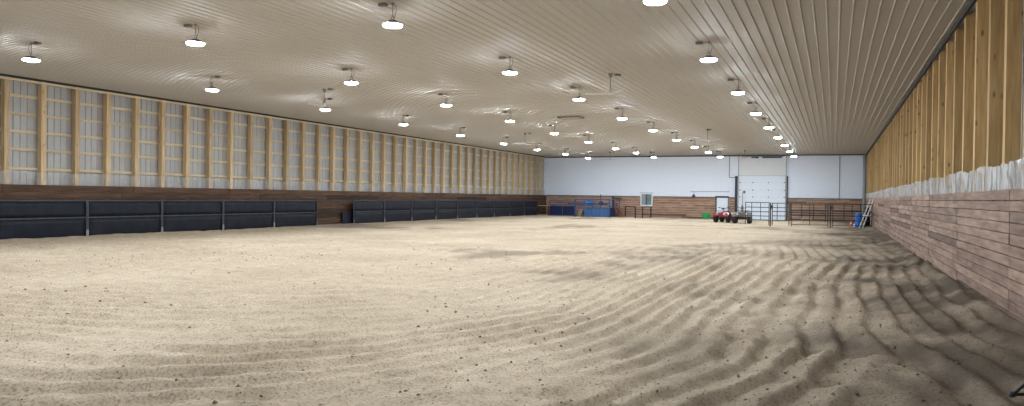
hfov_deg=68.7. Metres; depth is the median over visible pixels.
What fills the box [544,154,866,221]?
wall
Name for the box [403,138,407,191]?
timber post
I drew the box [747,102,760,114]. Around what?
ceiling lamp
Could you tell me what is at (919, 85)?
timber post
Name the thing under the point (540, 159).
timber post
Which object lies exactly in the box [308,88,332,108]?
ceiling fan
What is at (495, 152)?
timber post
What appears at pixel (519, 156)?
timber post
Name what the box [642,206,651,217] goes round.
rail
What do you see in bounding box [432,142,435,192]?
timber post
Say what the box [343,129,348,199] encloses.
timber post
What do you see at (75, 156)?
timber post
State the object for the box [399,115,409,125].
ceiling lamp
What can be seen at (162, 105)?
timber post
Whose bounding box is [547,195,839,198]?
trim
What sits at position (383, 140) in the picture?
timber post
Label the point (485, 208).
screen
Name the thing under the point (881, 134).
timber post
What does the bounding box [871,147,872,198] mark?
timber post
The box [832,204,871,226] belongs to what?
fence
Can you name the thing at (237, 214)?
screen
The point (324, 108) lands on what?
ceiling lamp
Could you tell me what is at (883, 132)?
timber post
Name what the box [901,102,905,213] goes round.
timber post
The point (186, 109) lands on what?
timber post
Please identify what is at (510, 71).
ceiling lamp
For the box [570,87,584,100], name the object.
ceiling lamp
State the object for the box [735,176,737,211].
trim
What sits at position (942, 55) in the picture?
timber post
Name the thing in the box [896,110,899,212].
timber post
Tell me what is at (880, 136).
timber post
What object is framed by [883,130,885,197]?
timber post
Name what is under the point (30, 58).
ceiling lamp
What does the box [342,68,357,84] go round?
ceiling lamp
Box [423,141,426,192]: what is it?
timber post
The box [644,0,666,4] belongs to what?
ceiling lamp
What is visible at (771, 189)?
door
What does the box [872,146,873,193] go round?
timber post
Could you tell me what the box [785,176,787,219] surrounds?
trim
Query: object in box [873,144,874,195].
timber post
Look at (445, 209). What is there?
screen
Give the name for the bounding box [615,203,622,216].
rail
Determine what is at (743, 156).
spring
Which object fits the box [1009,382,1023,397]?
stand
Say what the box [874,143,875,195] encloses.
timber post
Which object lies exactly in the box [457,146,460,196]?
timber post
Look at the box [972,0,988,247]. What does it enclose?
timber post
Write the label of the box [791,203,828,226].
fence
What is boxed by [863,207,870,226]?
rolled mat
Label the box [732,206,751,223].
atv
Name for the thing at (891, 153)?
timber post
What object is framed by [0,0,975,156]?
ceiling
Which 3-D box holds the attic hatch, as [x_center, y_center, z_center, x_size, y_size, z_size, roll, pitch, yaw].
[2.637,-3.823,33.580,1.060,0.060,0.680,1,1,23]
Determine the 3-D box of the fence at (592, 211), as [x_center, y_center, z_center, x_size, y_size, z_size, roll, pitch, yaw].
[7.024,0.425,61.751,2.068,1.480,0.068,1,1,23]
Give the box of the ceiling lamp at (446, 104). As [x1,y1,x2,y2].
[438,93,450,106]
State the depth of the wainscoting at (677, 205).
62.67 m
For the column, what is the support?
on the floor
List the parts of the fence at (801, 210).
rail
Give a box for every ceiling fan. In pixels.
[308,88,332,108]
[585,73,625,96]
[700,129,720,141]
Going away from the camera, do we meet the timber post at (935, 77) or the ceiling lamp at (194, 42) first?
the ceiling lamp at (194, 42)
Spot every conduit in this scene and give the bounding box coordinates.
[690,191,729,191]
[839,162,839,199]
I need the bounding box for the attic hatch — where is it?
[557,116,583,118]
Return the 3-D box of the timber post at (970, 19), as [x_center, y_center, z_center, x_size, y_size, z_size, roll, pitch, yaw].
[8.670,-0.995,14.225,0.190,5.140,0.165,1,1,23]
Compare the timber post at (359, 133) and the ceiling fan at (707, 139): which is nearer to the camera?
the ceiling fan at (707, 139)
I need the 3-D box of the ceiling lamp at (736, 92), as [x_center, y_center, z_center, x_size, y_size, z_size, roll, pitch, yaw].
[6.696,-3.478,22.365,0.485,0.464,0.370,1,1,23]
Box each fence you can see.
[549,200,573,215]
[585,199,608,216]
[609,199,619,216]
[790,203,825,221]
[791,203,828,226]
[827,203,860,220]
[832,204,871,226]
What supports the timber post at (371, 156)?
on the floor
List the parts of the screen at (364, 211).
rail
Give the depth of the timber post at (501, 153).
58.63 m
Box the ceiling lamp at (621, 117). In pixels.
[615,108,626,119]
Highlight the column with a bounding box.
[862,155,865,213]
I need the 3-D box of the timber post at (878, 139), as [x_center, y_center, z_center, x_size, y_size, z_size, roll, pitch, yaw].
[21.064,-1.076,43.048,0.190,5.140,0.165,1,1,23]
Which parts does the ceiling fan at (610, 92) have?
blade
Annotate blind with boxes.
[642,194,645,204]
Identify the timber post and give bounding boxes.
[0,76,9,191]
[37,82,46,184]
[71,87,79,185]
[102,93,110,192]
[131,96,138,186]
[158,100,165,186]
[182,105,189,193]
[205,107,212,187]
[227,110,233,188]
[247,113,253,188]
[265,116,271,199]
[283,120,288,199]
[299,121,305,199]
[315,123,320,199]
[329,125,334,217]
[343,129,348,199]
[357,131,361,195]
[369,131,373,195]
[381,135,385,191]
[392,136,396,191]
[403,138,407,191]
[413,139,417,191]
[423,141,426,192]
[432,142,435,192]
[441,143,444,196]
[449,143,452,196]
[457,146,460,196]
[465,147,468,193]
[473,148,476,193]
[480,149,483,193]
[487,150,489,193]
[493,151,496,193]
[500,152,502,193]
[506,153,508,193]
[512,154,514,193]
[517,155,520,194]
[523,155,525,194]
[528,155,531,194]
[533,157,536,197]
[538,158,541,210]
[867,155,867,192]
[869,150,870,192]
[870,148,871,198]
[870,152,870,197]
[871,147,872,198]
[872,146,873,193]
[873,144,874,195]
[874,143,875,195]
[875,141,876,197]
[876,139,878,203]
[877,138,879,203]
[879,136,880,206]
[880,134,882,193]
[881,132,883,197]
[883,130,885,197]
[884,128,886,210]
[886,125,888,207]
[888,123,890,207]
[890,120,892,196]
[892,117,894,204]
[894,114,897,208]
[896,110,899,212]
[899,107,902,196]
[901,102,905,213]
[904,98,909,209]
[908,93,912,205]
[911,88,916,215]
[915,82,921,216]
[920,75,926,217]
[925,68,932,218]
[930,60,938,213]
[936,51,945,220]
[943,40,954,222]
[951,28,963,224]
[961,14,975,242]
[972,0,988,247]
[985,0,1004,252]
[1001,0,1022,246]
[1021,86,1023,247]
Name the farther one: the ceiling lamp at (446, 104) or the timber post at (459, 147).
the timber post at (459, 147)
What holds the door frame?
attached to the wall at (808, 176)
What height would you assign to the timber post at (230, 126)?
5.140 m
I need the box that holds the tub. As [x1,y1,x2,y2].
[701,213,710,218]
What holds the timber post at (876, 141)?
on the floor
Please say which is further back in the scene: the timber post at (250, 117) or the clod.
the timber post at (250, 117)
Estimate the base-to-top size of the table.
0.905 m
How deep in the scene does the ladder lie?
44.94 m
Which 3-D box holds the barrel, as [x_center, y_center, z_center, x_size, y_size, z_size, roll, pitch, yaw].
[21.277,1.055,45.933,0.444,0.875,0.440,1,1,23]
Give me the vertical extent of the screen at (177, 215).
1.340 m
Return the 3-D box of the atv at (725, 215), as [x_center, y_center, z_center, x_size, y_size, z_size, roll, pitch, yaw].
[14.914,0.823,52.455,1.120,1.077,2.031,1,1,35]
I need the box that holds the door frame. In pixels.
[737,156,786,219]
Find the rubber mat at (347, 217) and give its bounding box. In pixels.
[342,212,352,223]
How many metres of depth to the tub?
60.79 m
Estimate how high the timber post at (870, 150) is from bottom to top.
5.140 m
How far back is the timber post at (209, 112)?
31.16 m
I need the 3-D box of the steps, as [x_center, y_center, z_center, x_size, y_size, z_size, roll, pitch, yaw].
[5.625,0.837,62.237,0.520,0.630,0.650,1,1,23]
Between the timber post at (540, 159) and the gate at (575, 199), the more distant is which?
the timber post at (540, 159)
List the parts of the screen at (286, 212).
rail, rail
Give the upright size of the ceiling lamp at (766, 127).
0.464 m
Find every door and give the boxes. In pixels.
[715,196,728,211]
[739,176,784,219]
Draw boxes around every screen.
[0,199,87,239]
[87,199,161,235]
[162,199,223,231]
[223,200,274,229]
[274,200,317,226]
[353,200,384,222]
[385,200,411,221]
[412,200,435,220]
[436,200,457,219]
[458,200,476,217]
[477,200,493,217]
[494,200,509,216]
[510,200,524,215]
[525,200,537,214]
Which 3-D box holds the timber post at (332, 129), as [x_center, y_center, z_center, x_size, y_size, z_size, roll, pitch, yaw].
[-9.338,-1.449,38.928,0.190,5.140,0.165,1,1,23]
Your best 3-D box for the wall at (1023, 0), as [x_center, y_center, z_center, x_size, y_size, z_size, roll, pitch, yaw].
[13.593,-0.995,25.349,0.022,5.320,69.320,1,1,23]
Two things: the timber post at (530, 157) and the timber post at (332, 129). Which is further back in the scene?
the timber post at (530, 157)
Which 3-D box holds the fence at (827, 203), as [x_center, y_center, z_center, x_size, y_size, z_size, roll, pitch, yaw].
[24.807,0.744,55.953,2.308,1.380,0.064,1,1,23]
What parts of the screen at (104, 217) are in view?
rail, rail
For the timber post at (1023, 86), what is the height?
5.140 m
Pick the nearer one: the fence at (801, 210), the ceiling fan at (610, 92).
the ceiling fan at (610, 92)
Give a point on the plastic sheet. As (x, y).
(1002, 182)
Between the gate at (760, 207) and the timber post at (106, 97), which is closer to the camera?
the timber post at (106, 97)
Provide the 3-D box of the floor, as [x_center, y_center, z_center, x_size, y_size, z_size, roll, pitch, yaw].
[1.194,1.331,30.797,26.710,0.325,69.520,1,1,23]
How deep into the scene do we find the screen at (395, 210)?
44.02 m
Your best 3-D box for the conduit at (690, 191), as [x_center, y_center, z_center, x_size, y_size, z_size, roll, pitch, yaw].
[16.321,-0.842,61.852,3.200,0.262,0.044,1,1,23]
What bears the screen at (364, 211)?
on the floor
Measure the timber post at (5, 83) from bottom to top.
5.140 m
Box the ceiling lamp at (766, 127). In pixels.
[762,118,772,128]
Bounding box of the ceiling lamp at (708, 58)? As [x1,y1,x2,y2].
[695,41,716,61]
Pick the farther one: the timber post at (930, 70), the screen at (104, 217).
the screen at (104, 217)
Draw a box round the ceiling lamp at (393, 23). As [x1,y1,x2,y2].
[378,3,402,27]
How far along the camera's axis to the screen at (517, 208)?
60.59 m
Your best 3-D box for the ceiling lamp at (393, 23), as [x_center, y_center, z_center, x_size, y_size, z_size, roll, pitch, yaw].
[-2.291,-3.528,14.071,0.485,0.464,0.370,1,1,23]
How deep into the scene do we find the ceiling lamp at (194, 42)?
15.97 m
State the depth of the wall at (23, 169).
30.62 m
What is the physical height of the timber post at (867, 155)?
5.140 m
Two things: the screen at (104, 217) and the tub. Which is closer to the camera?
the screen at (104, 217)
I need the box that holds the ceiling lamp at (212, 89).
[206,76,220,91]
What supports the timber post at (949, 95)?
on the floor
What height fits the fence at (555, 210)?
1.344 m
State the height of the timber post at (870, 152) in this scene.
5.140 m
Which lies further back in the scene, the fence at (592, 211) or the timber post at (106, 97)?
the fence at (592, 211)
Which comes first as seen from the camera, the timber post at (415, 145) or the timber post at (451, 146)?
the timber post at (415, 145)
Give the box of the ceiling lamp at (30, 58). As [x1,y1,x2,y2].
[22,42,40,61]
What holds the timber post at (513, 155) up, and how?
on the floor
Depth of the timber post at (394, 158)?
44.34 m
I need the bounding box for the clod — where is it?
[0,239,1021,405]
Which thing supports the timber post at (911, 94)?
on the floor
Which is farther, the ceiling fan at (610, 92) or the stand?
the ceiling fan at (610, 92)
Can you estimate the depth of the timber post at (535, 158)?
65.22 m
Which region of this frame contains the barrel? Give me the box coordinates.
[855,213,862,226]
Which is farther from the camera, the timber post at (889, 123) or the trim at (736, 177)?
the trim at (736, 177)
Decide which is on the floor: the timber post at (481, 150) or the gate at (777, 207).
the timber post at (481, 150)
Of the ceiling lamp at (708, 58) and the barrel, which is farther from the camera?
the barrel
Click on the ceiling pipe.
(795, 155)
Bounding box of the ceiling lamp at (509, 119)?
[503,111,513,121]
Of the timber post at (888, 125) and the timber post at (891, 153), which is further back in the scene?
the timber post at (888, 125)
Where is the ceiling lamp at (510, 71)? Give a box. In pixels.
[499,56,516,74]
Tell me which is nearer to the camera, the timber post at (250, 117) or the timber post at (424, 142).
the timber post at (250, 117)
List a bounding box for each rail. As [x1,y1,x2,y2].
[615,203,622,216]
[625,206,635,217]
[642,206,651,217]
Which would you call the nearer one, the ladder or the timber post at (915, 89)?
the timber post at (915, 89)
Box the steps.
[576,209,583,216]
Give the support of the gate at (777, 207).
attached to the fence post
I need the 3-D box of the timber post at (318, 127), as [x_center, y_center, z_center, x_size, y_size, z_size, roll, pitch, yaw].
[-9.810,-1.446,37.830,0.190,5.140,0.165,1,1,23]
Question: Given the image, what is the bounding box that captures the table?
[538,205,550,215]
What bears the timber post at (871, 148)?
on the floor
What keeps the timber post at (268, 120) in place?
on the floor
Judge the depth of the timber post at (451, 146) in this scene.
50.94 m
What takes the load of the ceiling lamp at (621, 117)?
hanging from the ceiling
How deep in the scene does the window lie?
63.91 m
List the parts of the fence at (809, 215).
rail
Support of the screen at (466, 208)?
on the floor
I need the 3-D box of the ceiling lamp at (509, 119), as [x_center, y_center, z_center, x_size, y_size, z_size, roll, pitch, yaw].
[-0.141,-3.651,31.727,0.485,0.464,0.370,1,1,23]
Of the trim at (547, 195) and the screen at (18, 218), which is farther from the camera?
the trim at (547, 195)
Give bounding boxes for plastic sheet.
[866,158,1023,198]
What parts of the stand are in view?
leg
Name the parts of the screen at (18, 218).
rail, rail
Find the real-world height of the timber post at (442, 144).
5.140 m
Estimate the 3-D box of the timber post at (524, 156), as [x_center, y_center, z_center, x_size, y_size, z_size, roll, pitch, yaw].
[1.052,-1.517,63.090,0.190,5.140,0.165,1,1,23]
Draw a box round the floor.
[0,214,1023,405]
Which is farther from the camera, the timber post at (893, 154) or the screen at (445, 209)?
the screen at (445, 209)
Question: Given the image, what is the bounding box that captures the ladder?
[859,199,873,227]
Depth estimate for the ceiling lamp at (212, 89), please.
23.16 m
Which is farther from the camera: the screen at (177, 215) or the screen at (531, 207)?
the screen at (531, 207)
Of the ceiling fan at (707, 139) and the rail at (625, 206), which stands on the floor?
the rail at (625, 206)
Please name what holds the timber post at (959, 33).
on the floor
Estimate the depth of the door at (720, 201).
61.47 m
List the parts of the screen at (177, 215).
rail, rail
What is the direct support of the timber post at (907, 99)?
on the floor
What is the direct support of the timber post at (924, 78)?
on the floor
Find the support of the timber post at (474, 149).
on the floor
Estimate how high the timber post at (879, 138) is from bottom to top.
5.140 m
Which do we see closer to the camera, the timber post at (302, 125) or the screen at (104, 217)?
the screen at (104, 217)
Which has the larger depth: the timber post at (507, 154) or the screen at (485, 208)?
the timber post at (507, 154)
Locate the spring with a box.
[743,156,783,157]
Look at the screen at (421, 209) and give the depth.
46.79 m
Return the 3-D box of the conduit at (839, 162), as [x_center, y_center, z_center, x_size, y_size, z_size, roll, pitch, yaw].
[25.345,-1.944,57.958,0.090,3.465,0.062,1,1,23]
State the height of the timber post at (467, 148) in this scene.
5.140 m
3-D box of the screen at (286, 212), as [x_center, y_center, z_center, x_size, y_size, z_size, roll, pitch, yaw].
[-10.293,0.516,35.682,0.120,1.340,3.103,1,1,23]
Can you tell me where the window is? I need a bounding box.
[640,193,652,205]
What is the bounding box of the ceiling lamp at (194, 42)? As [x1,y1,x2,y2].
[184,24,204,45]
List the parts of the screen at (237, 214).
rail, rail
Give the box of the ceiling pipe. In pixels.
[795,155,854,155]
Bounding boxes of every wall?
[0,77,544,221]
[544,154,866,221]
[1003,0,1023,235]
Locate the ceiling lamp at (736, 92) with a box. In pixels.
[728,79,744,94]
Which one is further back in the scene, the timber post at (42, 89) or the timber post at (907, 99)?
the timber post at (907, 99)
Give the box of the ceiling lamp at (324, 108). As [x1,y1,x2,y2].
[320,98,332,110]
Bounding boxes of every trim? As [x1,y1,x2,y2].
[0,73,546,157]
[0,76,546,158]
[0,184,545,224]
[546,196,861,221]
[547,154,864,157]
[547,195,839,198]
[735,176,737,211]
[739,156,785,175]
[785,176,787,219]
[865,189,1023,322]
[866,0,976,154]
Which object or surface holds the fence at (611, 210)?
on the floor
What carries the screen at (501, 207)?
on the floor
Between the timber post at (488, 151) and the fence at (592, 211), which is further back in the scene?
the fence at (592, 211)
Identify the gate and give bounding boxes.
[575,199,584,213]
[745,202,769,224]
[772,203,789,225]
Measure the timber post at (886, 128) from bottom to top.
5.140 m
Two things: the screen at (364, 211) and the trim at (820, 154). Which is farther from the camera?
the trim at (820, 154)
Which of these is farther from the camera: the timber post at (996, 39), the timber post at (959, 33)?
the timber post at (959, 33)
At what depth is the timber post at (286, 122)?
35.56 m
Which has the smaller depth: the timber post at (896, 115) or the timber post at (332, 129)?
the timber post at (896, 115)
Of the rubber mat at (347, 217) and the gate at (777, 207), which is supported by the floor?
the rubber mat at (347, 217)
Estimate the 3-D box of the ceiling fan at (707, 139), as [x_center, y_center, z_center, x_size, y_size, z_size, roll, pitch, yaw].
[10.136,-3.487,38.328,1.244,0.628,1.304,1,1,39]
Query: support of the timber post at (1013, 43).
on the floor

